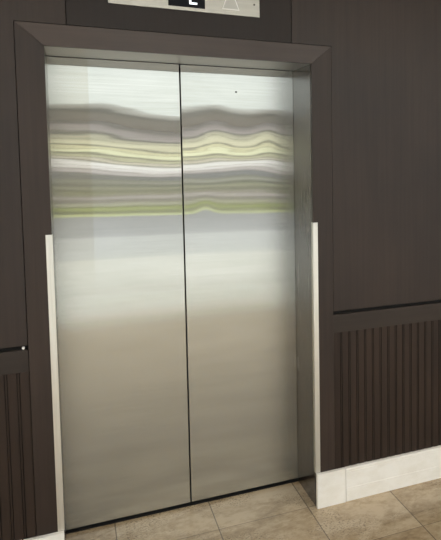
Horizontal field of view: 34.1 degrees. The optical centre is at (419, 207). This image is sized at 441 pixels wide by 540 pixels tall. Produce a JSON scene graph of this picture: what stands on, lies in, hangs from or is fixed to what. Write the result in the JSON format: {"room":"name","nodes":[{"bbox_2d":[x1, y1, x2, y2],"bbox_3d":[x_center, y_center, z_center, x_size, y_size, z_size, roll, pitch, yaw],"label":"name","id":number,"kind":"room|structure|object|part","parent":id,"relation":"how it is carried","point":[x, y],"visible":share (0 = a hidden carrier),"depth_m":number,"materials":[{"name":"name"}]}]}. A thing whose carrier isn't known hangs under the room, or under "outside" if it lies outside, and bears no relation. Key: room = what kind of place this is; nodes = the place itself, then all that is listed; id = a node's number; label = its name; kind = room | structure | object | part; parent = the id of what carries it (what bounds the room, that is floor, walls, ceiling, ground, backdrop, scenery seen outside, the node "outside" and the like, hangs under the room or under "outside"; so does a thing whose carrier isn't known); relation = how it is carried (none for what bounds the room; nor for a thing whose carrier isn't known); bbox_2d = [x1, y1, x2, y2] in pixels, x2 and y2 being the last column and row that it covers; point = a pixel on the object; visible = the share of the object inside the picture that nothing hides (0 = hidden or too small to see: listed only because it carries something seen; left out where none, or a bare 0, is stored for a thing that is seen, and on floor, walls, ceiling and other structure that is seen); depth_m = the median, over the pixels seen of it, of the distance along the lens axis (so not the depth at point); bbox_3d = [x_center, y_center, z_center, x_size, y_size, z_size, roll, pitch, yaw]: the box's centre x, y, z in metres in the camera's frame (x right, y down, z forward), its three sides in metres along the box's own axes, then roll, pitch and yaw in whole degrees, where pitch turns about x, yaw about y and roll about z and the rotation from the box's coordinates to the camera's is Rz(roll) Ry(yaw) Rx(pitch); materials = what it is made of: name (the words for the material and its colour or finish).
{"room":"elevator lobby","nodes":[
{"label":"elevator lobby","id":0,"kind":"room"},
{"bbox_2d":[179,70,189,470],"bbox_3d":[-1.170,0.280,3.259,1.240,2.308,0.205,-2,5,-27],"label":"gap","id":1,"kind":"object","parent":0,"point":[179,70],"depth_m":3.33,"materials":[{"name":"black"}]},
{"bbox_2d":[0,0,440,539],"bbox_3d":[-0.110,-0.065,3.578,8.200,2.950,0.496,-2,5,-27],"label":"wall","id":2,"kind":"structure","parent":0,"point":[386,54],"depth_m":3.22,"materials":[{"name":"black wood"}]},
{"bbox_3d":[-2.591,0.639,2.077,2.370,0.088,0.018,-2,5,-27],"label":"rail","id":3,"kind":"part","parent":2,"relation":"part of","materials":[{"name":"brown wood"}]},
{"bbox_3d":[-2.513,-0.424,2.037,2.544,2.005,0.018,-2,5,-27],"label":"panel","id":4,"kind":"part","parent":2,"relation":"part of","materials":[{"name":"brown wood"}]},
{"bbox_2d":[14,21,334,539],"bbox_3d":[-1.038,0.357,3.007,1.259,2.192,0.291,-2,5,-27],"label":"surround","id":5,"kind":"object","parent":2,"relation":"attached to","point":[310,65],"depth_m":2.84,"materials":[{"name":"brown wood"}]},
{"bbox_3d":[-1.493,0.386,2.623,0.096,2.192,0.021,-2,5,-27],"label":"casing","id":6,"kind":"part","parent":5,"relation":"part of","materials":[{"name":"brown wood"}]},
{"bbox_3d":[-1.459,0.707,2.664,0.024,1.207,0.024,-2,5,-27],"label":"corner guard","id":7,"kind":"part","parent":5,"relation":"part of","materials":[{"name":"silver metal"}]},
{"bbox_2d":[47,56,189,529],"bbox_3d":[-1.366,0.390,3.027,0.560,2.091,0.030,-2,5,-27],"label":"elevator door","id":8,"kind":"structure","parent":5,"relation":"attached to","point":[115,132],"depth_m":3.01,"materials":[{"name":"metal"}]},
{"bbox_3d":[-0.976,-0.685,2.810,1.258,0.084,0.021,-2,5,-27],"label":"head casing","id":9,"kind":"part","parent":5,"relation":"part of","materials":[{"name":"brown wood"}]},
{"bbox_2d":[179,64,298,501],"bbox_3d":[-0.862,0.371,3.286,0.560,2.091,0.031,-2,5,-27],"label":"elevator door","id":10,"kind":"structure","parent":5,"relation":"attached to","point":[237,124],"depth_m":3.26,"materials":[{"name":"metal"}]},
{"bbox_3d":[-0.494,0.670,3.161,0.024,1.207,0.024,-2,5,-27],"label":"corner guard","id":11,"kind":"part","parent":5,"relation":"part of","materials":[{"name":"silver metal"}]},
{"bbox_3d":[-0.460,0.346,3.155,0.096,2.192,0.021,-2,5,-27],"label":"casing","id":12,"kind":"part","parent":5,"relation":"part of","materials":[{"name":"brown wood"}]},
{"bbox_3d":[-0.982,-1.106,2.778,0.897,0.756,0.018,-2,5,-27],"label":"panel","id":13,"kind":"part","parent":2,"relation":"part of","materials":[{"name":"brown wood"}]},
{"bbox_2d":[66,478,298,533],"bbox_3d":[-1.153,1.442,3.311,1.127,0.024,0.204,-2,5,-27],"label":"gap","id":14,"kind":"object","parent":2,"relation":"attached to","point":[190,503],"depth_m":3.21,"materials":[{"name":"black"}]},
{"bbox_2d":[108,0,259,17],"bbox_3d":[-0.973,-0.925,2.780,0.604,0.200,0.009,-2,5,-27],"label":"indicator","id":15,"kind":"object","parent":2,"relation":"attached to","point":[247,8],"visible":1,"depth_m":2.82,"materials":[{"name":"silver metal"}]},
{"bbox_3d":[1.531,-0.579,4.118,4.755,2.005,0.018,-2,5,-27],"label":"panel","id":16,"kind":"part","parent":2,"relation":"part of","materials":[{"name":"brown wood"}]},
{"bbox_3d":[1.613,0.478,4.240,4.570,0.088,0.018,-2,5,-27],"label":"rail","id":17,"kind":"part","parent":2,"relation":"part of","materials":[{"name":"brown wood"}]},
{"bbox_2d":[344,445,440,501],"bbox_3d":[1.639,1.277,4.303,4.519,0.166,0.039,-2,5,-27],"label":"baseboard","id":18,"kind":"structure","parent":2,"relation":"attached to","point":[373,477],"depth_m":3.37,"materials":[{"name":"white paint"}]},
{"bbox_2d":[66,478,440,539],"bbox_3d":[0.763,1.593,2.005,8.600,0.120,4.495,-2,5,-27],"label":"floor","id":19,"kind":"structure","parent":0,"point":[286,511],"depth_m":3.09,"materials":[{"name":"tile"}]},
{"bbox_2d":[23,530,64,539],"bbox_3d":[-1.505,1.397,2.670,0.144,0.169,0.021,-2,5,-27],"label":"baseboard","id":20,"kind":"structure","parent":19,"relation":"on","point":[59,535],"depth_m":2.67,"materials":[{"name":"white paint"}]},
{"bbox_2d":[316,467,345,508],"bbox_3d":[-0.430,1.356,3.223,0.144,0.169,0.021,-2,5,-27],"label":"plinth block","id":21,"kind":"object","parent":19,"relation":"on","point":[331,484],"visible":1,"depth_m":3.21,"materials":[{"name":"white paint"}]}
]}

